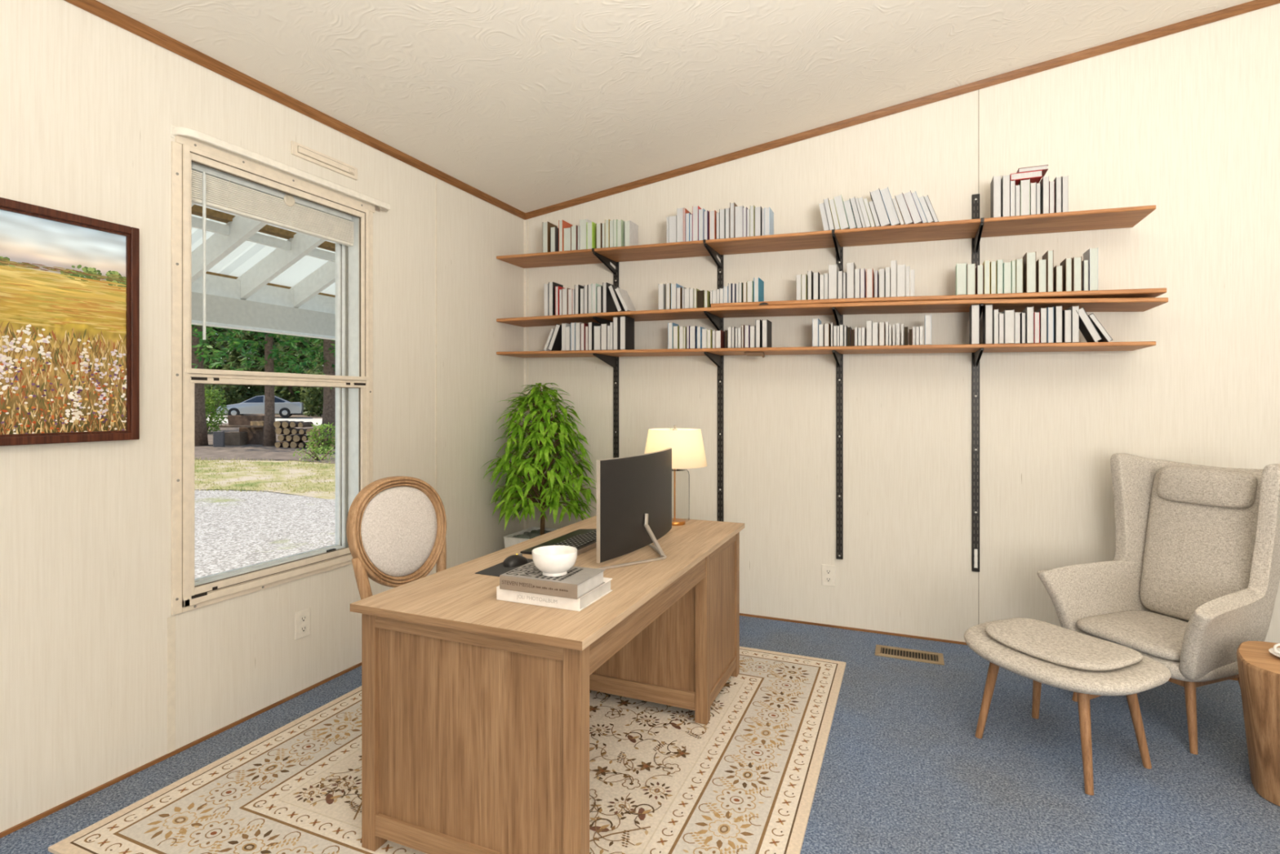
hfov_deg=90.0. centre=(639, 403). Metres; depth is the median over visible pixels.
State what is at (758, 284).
book
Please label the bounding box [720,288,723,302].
book
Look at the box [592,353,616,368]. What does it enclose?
shelf bracket
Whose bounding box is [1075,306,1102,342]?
book
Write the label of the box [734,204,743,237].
book
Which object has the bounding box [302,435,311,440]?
log
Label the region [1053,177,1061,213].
book
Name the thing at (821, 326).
book
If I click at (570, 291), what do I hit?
book
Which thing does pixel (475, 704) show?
desk
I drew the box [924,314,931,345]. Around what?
book
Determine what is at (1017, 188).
book
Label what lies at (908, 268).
book
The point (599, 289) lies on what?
book
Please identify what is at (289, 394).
tree
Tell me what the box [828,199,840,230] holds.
book
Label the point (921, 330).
book
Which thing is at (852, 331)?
book
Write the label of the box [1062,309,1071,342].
book
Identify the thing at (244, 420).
heap
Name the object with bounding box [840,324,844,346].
book
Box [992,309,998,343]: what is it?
book
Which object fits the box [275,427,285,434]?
log
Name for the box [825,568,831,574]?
receptacle
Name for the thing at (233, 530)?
ground
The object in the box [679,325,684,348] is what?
book
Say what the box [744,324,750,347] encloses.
book
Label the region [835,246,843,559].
upright
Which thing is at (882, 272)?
book
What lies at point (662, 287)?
book
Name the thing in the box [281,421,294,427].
log
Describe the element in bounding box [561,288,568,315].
book
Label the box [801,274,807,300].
book
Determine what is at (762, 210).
book
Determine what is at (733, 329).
book
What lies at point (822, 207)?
book
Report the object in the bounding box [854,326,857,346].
book
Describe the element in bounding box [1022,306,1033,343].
book
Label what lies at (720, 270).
upright
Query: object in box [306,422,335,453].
shrub
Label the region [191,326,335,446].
fir tree
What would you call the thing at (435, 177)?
trim
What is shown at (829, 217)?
book
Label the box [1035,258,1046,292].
book
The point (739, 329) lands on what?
book
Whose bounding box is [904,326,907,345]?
book
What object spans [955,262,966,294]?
book
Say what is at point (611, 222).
book
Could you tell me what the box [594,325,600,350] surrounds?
book
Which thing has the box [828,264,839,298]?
book
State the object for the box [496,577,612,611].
book
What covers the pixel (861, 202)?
book
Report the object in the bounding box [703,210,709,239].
book
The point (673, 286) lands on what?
book
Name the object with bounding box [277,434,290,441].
log
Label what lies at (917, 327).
book
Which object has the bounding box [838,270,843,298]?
book
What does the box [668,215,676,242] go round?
book
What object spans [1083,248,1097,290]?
book
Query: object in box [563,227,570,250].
book
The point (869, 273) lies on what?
book
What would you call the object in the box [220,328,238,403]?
tree
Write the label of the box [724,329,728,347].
book
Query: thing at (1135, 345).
shelf board
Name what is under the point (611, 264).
shelf bracket
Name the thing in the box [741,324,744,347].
book
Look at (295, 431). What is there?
log
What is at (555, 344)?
book
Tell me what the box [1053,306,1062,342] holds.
book
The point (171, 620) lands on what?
trim
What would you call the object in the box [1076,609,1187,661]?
seat cushion
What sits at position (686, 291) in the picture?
book
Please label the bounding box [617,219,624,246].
book
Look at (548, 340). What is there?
book
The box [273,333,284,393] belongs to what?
tree
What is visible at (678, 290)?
book
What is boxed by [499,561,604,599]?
book
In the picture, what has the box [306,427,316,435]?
log
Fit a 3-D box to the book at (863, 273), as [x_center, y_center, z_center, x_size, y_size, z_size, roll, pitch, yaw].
[1.244,-0.657,3.567,0.023,0.165,0.123,0,0,23]
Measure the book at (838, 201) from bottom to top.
0.199 m
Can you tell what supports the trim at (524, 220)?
attached to the wall at (1185, 124)
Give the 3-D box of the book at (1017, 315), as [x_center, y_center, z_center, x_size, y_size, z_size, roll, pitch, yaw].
[1.925,-0.379,3.280,0.022,0.159,0.121,0,0,23]
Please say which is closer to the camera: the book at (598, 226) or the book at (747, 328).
the book at (747, 328)
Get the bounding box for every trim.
[63,0,525,219]
[167,615,175,753]
[435,177,436,573]
[523,219,525,529]
[524,0,1279,219]
[527,219,528,528]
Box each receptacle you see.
[300,613,306,622]
[300,624,306,633]
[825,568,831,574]
[825,576,831,582]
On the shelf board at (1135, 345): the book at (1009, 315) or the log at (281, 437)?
the book at (1009, 315)
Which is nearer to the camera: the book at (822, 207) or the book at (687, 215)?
the book at (822, 207)
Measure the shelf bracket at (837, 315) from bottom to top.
0.086 m
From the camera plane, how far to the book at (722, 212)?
3.83 m
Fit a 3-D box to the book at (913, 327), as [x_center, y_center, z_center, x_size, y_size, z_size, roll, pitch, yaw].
[1.484,-0.359,3.467,0.011,0.103,0.125,0,0,23]
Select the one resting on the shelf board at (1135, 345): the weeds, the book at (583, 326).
the book at (583, 326)
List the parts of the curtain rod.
wall plate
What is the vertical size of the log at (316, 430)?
0.250 m
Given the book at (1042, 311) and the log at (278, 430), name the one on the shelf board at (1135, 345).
the book at (1042, 311)
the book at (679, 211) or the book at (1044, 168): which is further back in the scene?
the book at (679, 211)
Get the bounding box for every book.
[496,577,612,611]
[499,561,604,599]
[542,222,557,252]
[543,328,554,351]
[544,283,548,315]
[547,324,561,351]
[548,281,563,315]
[550,226,558,252]
[555,285,565,315]
[558,219,572,251]
[559,288,561,315]
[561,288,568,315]
[561,323,570,351]
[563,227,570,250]
[565,325,570,351]
[568,288,573,314]
[570,225,577,250]
[570,322,575,350]
[572,288,574,314]
[574,284,583,314]
[575,322,582,350]
[577,226,579,249]
[579,218,591,249]
[580,288,583,313]
[580,323,587,350]
[583,284,588,313]
[585,326,587,350]
[586,222,595,248]
[587,321,600,350]
[588,284,591,313]
[591,283,602,313]
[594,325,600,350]
[595,222,602,248]
[596,285,602,312]
[600,323,610,350]
[602,222,604,248]
[602,282,616,312]
[604,219,610,247]
[607,324,610,350]
[608,284,625,311]
[609,219,613,247]
[610,322,613,350]
[613,219,617,247]
[613,316,619,350]
[614,287,635,311]
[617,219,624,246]
[619,315,634,349]
[624,220,638,246]
[658,283,666,309]
[666,217,668,243]
[666,283,671,309]
[667,322,679,349]
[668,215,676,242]
[671,283,683,309]
[673,325,679,348]
[676,207,684,242]
[676,287,681,308]
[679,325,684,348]
[681,287,686,308]
[683,208,692,241]
[683,326,686,348]
[684,288,690,308]
[685,213,691,241]
[686,325,689,348]
[689,213,692,240]
[689,288,693,308]
[689,325,698,348]
[692,205,701,240]
[693,288,699,307]
[697,289,704,307]
[697,326,706,348]
[698,208,706,240]
[702,328,710,348]
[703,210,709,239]
[704,290,711,307]
[706,328,713,348]
[709,209,717,239]
[710,290,712,303]
[712,289,716,303]
[712,330,715,348]
[715,329,724,348]
[716,213,719,239]
[716,288,719,303]
[719,208,725,239]
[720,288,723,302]
[723,285,728,302]
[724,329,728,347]
[725,208,729,238]
[728,283,732,302]
[728,326,731,347]
[729,202,737,238]
[731,326,737,347]
[732,283,736,302]
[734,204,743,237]
[735,327,737,347]
[736,283,738,302]
[737,327,741,347]
[738,282,742,302]
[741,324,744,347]
[742,207,748,236]
[742,282,746,302]
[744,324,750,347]
[746,208,750,236]
[746,280,753,302]
[750,204,755,236]
[750,325,755,347]
[753,277,764,302]
[755,206,761,235]
[755,320,761,347]
[761,208,764,235]
[761,319,771,347]
[764,206,773,235]
[796,274,801,300]
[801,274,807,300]
[807,271,813,299]
[812,318,821,346]
[813,271,819,299]
[818,203,829,231]
[818,324,824,346]
[819,274,824,299]
[823,198,835,230]
[824,272,828,298]
[824,323,831,346]
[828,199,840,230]
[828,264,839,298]
[831,322,835,346]
[833,194,849,229]
[833,325,837,346]
[837,325,839,346]
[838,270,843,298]
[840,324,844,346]
[843,199,857,228]
[843,272,846,298]
[844,324,848,346]
[846,262,855,298]
[847,326,852,346]
[849,197,862,227]
[851,328,854,346]
[854,268,860,297]
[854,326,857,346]
[855,197,865,227]
[857,196,871,227]
[857,327,862,346]
[860,268,866,297]
[862,198,875,226]
[862,327,866,346]
[866,268,874,297]
[866,320,872,346]
[868,200,879,226]
[870,189,890,226]
[872,321,879,346]
[875,271,878,297]
[879,267,885,297]
[879,321,885,345]
[880,186,899,225]
[885,266,890,297]
[885,321,888,345]
[888,324,892,345]
[890,260,897,297]
[892,197,904,224]
[893,324,895,345]
[894,192,913,224]
[896,323,900,345]
[897,264,905,297]
[901,324,903,345]
[902,191,922,223]
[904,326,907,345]
[906,265,910,296]
[908,328,912,345]
[910,269,915,296]
[911,191,927,222]
[912,325,915,345]
[915,326,919,345]
[918,195,933,222]
[919,325,923,345]
[924,195,938,222]
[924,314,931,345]
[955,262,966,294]
[966,262,975,294]
[968,304,979,344]
[975,264,983,294]
[982,259,990,293]
[982,304,992,343]
[990,175,1000,217]
[990,260,996,293]
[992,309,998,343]
[996,258,1003,293]
[998,312,1004,343]
[1000,174,1009,217]
[1001,309,1014,343]
[1003,261,1011,293]
[1009,169,1042,186]
[1009,180,1014,216]
[1011,260,1015,293]
[1014,184,1020,216]
[1014,311,1020,343]
[1015,258,1022,293]
[1016,164,1048,177]
[1017,178,1030,215]
[1020,312,1025,343]
[1022,251,1035,293]
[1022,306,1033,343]
[1030,182,1035,214]
[1033,311,1039,342]
[1035,182,1040,214]
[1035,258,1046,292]
[1035,307,1046,342]
[1040,176,1048,213]
[1042,249,1053,292]
[1046,306,1053,342]
[1048,180,1054,213]
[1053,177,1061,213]
[1053,265,1062,291]
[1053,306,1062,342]
[1059,257,1071,291]
[1061,175,1068,212]
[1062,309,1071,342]
[1066,305,1079,342]
[1071,256,1081,291]
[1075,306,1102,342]
[1081,259,1088,290]
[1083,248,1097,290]
[1088,312,1112,342]
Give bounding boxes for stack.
[224,431,247,445]
[239,427,263,444]
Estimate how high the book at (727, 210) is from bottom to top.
0.184 m
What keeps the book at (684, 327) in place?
on the shelf board at (1135, 345)
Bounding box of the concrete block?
[213,431,224,447]
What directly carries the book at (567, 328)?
on the shelf board at (1135, 345)
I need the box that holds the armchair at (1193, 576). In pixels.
[1037,453,1279,754]
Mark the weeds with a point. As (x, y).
(315, 454)
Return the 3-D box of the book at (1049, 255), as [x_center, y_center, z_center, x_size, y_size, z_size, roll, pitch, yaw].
[2.058,-0.652,3.230,0.025,0.208,0.142,0,0,23]
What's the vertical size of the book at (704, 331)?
0.123 m
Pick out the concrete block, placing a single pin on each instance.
(218, 436)
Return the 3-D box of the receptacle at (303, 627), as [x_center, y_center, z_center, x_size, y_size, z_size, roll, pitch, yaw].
[-1.581,1.059,3.005,0.003,0.032,0.034,0,0,23]
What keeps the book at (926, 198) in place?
on the shelf board at (1122, 217)
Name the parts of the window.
frame, sash, meeting rail, sash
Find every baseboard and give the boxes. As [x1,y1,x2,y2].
[0,662,361,838]
[739,613,1238,680]
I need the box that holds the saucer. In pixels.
[1268,647,1279,657]
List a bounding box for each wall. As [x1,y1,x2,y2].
[0,0,523,832]
[525,3,1279,643]
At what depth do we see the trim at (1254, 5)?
3.65 m
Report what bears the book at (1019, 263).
on the shelf board at (1149, 292)
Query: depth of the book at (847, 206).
3.54 m
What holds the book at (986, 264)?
on the shelf board at (1149, 292)
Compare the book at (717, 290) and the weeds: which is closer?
the book at (717, 290)
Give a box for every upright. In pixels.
[613,262,618,457]
[717,254,723,521]
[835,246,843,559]
[971,193,979,572]
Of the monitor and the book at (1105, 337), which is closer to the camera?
the monitor
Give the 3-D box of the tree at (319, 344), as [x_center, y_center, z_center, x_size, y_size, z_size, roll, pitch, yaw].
[-28.931,-6.832,57.109,3.132,15.618,2.986,0,0,-33]
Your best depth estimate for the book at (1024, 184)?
3.21 m
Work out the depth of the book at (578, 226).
4.19 m
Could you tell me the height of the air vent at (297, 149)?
0.062 m
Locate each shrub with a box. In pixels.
[204,384,242,413]
[204,386,228,433]
[299,368,323,416]
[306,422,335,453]
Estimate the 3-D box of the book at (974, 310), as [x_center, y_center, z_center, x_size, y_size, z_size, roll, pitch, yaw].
[1.752,-0.406,3.353,0.038,0.206,0.124,0,0,23]
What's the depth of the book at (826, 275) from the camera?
3.59 m
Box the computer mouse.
[502,552,528,567]
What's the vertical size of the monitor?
0.393 m
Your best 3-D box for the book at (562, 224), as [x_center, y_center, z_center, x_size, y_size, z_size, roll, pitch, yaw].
[-0.499,-1.108,4.301,0.029,0.209,0.137,0,0,23]
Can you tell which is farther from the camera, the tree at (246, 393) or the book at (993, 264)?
the tree at (246, 393)
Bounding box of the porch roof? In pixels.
[191,202,335,340]
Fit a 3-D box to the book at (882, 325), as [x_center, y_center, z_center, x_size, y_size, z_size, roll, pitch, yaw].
[1.336,-0.377,3.530,0.028,0.131,0.122,0,0,23]
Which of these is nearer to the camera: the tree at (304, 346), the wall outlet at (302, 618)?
the wall outlet at (302, 618)
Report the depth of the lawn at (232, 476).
15.02 m
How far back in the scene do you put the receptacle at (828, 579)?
3.89 m
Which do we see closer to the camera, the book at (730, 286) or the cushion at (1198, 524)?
the cushion at (1198, 524)
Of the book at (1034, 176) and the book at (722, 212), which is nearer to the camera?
the book at (1034, 176)
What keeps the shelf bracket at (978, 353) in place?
attached to the upright at (975, 197)
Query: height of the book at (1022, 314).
0.157 m
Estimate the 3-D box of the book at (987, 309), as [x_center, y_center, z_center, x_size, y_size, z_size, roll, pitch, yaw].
[1.813,-0.404,3.340,0.033,0.204,0.144,0,0,23]
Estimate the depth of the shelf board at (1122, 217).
3.62 m
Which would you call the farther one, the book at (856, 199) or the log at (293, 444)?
the log at (293, 444)
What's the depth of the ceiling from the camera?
3.05 m
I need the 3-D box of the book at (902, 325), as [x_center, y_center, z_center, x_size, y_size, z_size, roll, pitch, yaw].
[1.434,-0.368,3.494,0.013,0.118,0.144,0,0,23]
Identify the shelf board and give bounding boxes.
[496,204,1155,268]
[496,297,1168,327]
[496,341,1155,357]
[711,288,1166,306]
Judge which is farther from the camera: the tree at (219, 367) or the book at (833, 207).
the tree at (219, 367)
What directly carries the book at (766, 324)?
on the shelf board at (1135, 345)
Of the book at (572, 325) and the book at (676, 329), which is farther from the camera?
the book at (572, 325)
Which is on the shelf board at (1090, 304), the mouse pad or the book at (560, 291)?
the book at (560, 291)
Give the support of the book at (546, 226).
on the shelf board at (1122, 217)
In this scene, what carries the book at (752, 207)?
on the shelf board at (1122, 217)
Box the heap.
[227,414,264,425]
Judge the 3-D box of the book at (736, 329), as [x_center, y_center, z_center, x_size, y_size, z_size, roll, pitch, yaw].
[0.594,-0.386,3.840,0.013,0.121,0.128,0,0,23]
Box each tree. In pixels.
[191,324,264,446]
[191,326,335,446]
[203,325,275,391]
[203,326,231,399]
[203,333,214,399]
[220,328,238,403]
[221,329,264,404]
[247,333,275,395]
[252,332,335,442]
[253,337,323,424]
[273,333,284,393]
[273,333,312,414]
[285,337,317,412]
[310,343,323,408]
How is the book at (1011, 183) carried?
on the shelf board at (1122, 217)
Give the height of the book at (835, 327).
0.118 m
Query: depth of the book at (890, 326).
3.46 m
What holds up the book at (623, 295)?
on the shelf board at (1090, 304)
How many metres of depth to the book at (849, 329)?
3.54 m
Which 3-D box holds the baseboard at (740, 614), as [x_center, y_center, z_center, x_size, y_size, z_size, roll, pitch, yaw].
[1.925,1.354,3.568,6.020,0.012,0.010,0,0,23]
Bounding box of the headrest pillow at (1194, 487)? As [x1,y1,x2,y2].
[1156,466,1257,508]
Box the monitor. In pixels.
[596,447,671,569]
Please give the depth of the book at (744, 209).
3.76 m
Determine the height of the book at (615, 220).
0.180 m
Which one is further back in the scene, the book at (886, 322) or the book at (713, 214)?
the book at (713, 214)
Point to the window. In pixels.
(353, 380)
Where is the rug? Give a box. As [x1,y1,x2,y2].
[48,646,845,853]
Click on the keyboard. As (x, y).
(584, 540)
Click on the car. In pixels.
(284, 407)
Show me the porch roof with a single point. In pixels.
(260, 277)
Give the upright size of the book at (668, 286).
0.163 m
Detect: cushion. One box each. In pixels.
[985,617,1142,671]
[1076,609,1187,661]
[1140,465,1262,621]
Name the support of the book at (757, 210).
on the shelf board at (1122, 217)
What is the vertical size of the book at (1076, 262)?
0.169 m
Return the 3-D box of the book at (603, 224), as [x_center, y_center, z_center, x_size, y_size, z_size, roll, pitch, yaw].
[-0.210,-1.078,4.184,0.018,0.165,0.134,0,0,23]
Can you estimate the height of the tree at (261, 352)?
15.618 m
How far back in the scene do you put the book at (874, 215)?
3.48 m
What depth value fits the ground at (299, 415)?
44.73 m
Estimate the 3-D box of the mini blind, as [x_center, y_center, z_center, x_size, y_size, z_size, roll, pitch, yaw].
[-1.661,-0.619,2.967,0.049,0.718,0.820,0,0,23]
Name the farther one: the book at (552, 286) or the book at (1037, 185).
the book at (552, 286)
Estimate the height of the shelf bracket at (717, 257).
0.104 m
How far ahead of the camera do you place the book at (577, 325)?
4.20 m
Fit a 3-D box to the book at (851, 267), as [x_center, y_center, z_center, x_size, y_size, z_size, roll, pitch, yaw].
[1.185,-0.677,3.589,0.039,0.200,0.129,0,0,23]
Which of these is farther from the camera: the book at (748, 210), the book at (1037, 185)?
the book at (748, 210)
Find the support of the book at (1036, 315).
on the shelf board at (1135, 345)
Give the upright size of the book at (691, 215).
0.170 m
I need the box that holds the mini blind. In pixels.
[191,161,353,339]
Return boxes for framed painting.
[0,197,139,445]
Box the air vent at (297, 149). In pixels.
[290,140,357,180]
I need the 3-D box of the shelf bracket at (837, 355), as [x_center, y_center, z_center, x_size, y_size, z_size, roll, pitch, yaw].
[1.137,-0.256,3.704,0.017,0.078,0.344,0,0,23]
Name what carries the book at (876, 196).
on the shelf board at (1122, 217)
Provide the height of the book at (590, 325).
0.185 m
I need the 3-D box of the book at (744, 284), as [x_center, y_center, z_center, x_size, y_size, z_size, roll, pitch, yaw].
[0.642,-0.651,3.822,0.019,0.120,0.136,0,0,23]
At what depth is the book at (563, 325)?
4.24 m
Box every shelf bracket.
[591,248,616,274]
[592,316,613,324]
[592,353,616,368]
[702,239,721,267]
[703,311,721,330]
[703,351,721,367]
[831,229,840,261]
[831,306,840,325]
[831,350,840,367]
[974,217,984,252]
[974,347,983,366]
[979,303,983,318]
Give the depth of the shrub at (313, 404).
44.81 m
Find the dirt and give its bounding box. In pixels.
[194,422,335,463]
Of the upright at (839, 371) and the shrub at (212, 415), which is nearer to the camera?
the upright at (839, 371)
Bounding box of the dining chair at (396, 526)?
[346,475,446,599]
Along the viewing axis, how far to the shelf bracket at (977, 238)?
3.42 m
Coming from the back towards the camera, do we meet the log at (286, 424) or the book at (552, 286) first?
the log at (286, 424)
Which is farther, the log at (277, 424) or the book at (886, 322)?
the log at (277, 424)
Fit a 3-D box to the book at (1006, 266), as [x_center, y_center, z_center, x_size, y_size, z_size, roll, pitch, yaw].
[1.883,-0.634,3.294,0.031,0.161,0.124,0,0,23]
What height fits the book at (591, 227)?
0.178 m
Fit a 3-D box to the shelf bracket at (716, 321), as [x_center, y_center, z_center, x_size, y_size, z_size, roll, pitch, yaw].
[0.453,-0.508,3.991,0.017,0.086,0.344,0,0,23]
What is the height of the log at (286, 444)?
0.226 m
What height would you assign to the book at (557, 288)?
0.196 m
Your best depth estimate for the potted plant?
4.15 m
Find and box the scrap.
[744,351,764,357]
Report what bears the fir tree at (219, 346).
on the dirt
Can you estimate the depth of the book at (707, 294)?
3.86 m
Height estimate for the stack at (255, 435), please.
0.637 m
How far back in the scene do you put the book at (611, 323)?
4.10 m
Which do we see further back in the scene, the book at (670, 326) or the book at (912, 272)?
the book at (670, 326)
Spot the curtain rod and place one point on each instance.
(379, 205)
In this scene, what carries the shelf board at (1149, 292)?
on the shelf board at (1090, 304)
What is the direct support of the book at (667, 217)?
on the shelf board at (1122, 217)
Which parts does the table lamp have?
rod, lamp shade, glass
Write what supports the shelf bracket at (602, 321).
attached to the upright at (615, 277)
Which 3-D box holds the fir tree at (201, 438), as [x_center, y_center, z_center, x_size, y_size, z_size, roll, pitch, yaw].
[-15.139,-4.975,22.093,4.250,13.197,4.748,0,0,2]
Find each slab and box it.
[218,425,263,427]
[249,421,263,426]
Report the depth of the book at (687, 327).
3.90 m
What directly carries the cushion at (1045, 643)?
on the ottoman
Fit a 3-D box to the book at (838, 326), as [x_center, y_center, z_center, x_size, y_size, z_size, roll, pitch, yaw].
[1.126,-0.373,3.615,0.011,0.117,0.124,0,0,23]
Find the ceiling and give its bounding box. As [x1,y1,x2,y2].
[96,0,1253,213]
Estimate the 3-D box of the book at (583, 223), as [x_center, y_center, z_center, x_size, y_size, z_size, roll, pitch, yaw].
[-0.344,-1.101,4.243,0.048,0.203,0.143,0,0,23]
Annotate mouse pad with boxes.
[475,558,533,576]
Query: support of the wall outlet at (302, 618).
attached to the wall at (89, 105)
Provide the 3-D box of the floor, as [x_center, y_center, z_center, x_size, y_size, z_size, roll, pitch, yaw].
[0.634,1.420,0.515,6.430,0.120,7.041,0,0,23]
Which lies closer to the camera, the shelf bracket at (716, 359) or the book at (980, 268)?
the book at (980, 268)
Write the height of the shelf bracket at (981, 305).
0.086 m
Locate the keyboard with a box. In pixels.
[520,528,596,555]
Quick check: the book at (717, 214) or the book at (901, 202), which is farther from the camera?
the book at (717, 214)
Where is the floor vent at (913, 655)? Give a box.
[875,644,944,665]
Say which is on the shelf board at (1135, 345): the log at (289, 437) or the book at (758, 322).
the book at (758, 322)
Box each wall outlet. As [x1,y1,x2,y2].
[294,607,310,639]
[821,564,835,586]
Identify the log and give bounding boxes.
[273,420,288,427]
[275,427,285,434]
[275,440,288,447]
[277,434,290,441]
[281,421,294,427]
[282,440,293,448]
[283,427,295,435]
[285,434,297,440]
[289,421,303,427]
[289,440,304,448]
[291,428,302,434]
[293,434,306,441]
[297,422,313,427]
[298,428,307,434]
[298,441,309,448]
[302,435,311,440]
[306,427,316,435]
[315,428,328,435]
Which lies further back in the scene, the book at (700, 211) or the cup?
the book at (700, 211)
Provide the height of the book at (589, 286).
0.191 m
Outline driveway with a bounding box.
[206,414,322,425]
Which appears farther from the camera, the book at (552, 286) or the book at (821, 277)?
the book at (552, 286)
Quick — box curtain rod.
[170,124,390,212]
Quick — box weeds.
[293,444,335,461]
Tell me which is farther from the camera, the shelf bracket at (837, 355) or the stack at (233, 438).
the stack at (233, 438)
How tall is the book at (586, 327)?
0.159 m
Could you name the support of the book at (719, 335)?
on the shelf board at (1135, 345)
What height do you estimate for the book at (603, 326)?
0.172 m
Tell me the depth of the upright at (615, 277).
4.44 m
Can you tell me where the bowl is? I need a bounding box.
[531,545,577,576]
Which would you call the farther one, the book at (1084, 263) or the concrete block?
the concrete block
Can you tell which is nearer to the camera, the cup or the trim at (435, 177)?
the cup
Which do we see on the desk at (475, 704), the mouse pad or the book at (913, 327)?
the mouse pad
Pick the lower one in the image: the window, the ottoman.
the ottoman
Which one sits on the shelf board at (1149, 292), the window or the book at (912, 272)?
the book at (912, 272)
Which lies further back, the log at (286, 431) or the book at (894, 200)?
the log at (286, 431)
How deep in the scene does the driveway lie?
40.00 m
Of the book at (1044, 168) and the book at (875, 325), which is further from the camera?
the book at (875, 325)
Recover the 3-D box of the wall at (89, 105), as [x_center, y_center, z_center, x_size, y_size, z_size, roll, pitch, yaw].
[-2.223,0.160,1.718,0.170,3.500,7.041,0,0,23]
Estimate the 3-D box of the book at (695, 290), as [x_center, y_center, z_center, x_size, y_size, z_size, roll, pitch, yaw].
[0.362,-0.635,3.943,0.017,0.120,0.142,0,0,23]
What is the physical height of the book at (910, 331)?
0.089 m
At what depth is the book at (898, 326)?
3.44 m
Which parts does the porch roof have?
beam trim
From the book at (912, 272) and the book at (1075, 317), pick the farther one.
the book at (912, 272)
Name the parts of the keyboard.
edge trim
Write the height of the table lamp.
0.494 m
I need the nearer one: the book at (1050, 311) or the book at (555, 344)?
the book at (1050, 311)
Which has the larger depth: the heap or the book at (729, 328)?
the heap
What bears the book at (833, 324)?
on the shelf board at (1135, 345)
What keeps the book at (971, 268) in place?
on the shelf board at (1149, 292)
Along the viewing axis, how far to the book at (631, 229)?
4.07 m
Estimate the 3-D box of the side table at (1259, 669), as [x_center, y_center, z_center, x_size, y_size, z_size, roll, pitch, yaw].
[2.338,1.130,2.188,0.460,0.460,0.453,0,0,23]
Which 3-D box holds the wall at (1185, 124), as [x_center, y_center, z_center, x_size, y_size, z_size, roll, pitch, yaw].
[2.054,-0.540,3.628,6.230,4.000,0.200,0,0,23]
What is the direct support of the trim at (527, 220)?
attached to the wall at (1185, 124)
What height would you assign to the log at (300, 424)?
0.178 m
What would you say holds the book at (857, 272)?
on the shelf board at (1149, 292)
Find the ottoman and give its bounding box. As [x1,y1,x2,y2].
[964,617,1171,795]
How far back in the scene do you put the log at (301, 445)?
22.00 m
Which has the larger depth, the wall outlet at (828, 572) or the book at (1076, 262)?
the wall outlet at (828, 572)
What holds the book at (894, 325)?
on the shelf board at (1135, 345)
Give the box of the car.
[216,395,303,417]
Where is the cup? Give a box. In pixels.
[1273,643,1279,653]
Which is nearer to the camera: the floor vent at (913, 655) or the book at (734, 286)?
the floor vent at (913, 655)
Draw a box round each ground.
[194,459,335,578]
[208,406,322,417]
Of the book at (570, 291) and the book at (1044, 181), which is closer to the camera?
the book at (1044, 181)
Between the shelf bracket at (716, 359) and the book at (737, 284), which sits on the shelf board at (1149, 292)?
the book at (737, 284)
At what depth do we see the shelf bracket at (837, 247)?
3.71 m
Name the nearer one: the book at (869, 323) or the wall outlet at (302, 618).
the wall outlet at (302, 618)
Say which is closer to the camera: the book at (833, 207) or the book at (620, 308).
the book at (833, 207)
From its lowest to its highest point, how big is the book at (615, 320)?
0.211 m
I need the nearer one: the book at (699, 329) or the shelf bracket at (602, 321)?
the book at (699, 329)
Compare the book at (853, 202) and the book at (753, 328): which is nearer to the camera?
the book at (853, 202)
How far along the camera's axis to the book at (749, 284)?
3.75 m
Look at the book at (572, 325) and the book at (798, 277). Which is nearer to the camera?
the book at (798, 277)
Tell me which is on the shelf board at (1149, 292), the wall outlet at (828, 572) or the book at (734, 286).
the book at (734, 286)
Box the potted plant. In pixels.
[482,382,596,547]
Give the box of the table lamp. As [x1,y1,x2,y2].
[644,425,706,525]
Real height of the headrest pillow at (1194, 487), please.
0.160 m
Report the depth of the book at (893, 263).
3.45 m
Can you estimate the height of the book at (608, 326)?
0.159 m
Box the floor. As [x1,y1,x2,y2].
[0,615,1279,853]
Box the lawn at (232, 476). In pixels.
[194,459,335,499]
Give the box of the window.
[171,135,374,615]
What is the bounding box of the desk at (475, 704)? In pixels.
[350,515,744,853]
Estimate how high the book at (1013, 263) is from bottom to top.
0.169 m
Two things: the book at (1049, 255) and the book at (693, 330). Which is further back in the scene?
the book at (693, 330)
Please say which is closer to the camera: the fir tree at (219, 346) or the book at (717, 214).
the book at (717, 214)
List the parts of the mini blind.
ladder cord, rail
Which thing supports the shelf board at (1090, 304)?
attached to the wall at (1185, 124)
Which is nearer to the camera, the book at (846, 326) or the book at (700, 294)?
the book at (846, 326)
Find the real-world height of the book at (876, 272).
0.149 m
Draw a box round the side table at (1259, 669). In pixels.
[1236,640,1279,806]
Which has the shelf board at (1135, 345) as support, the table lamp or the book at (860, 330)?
the book at (860, 330)
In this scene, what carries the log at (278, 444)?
on the dirt
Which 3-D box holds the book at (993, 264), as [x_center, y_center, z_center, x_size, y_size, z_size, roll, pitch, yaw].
[1.828,-0.640,3.323,0.024,0.170,0.128,0,0,23]
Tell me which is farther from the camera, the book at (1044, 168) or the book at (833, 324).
the book at (833, 324)

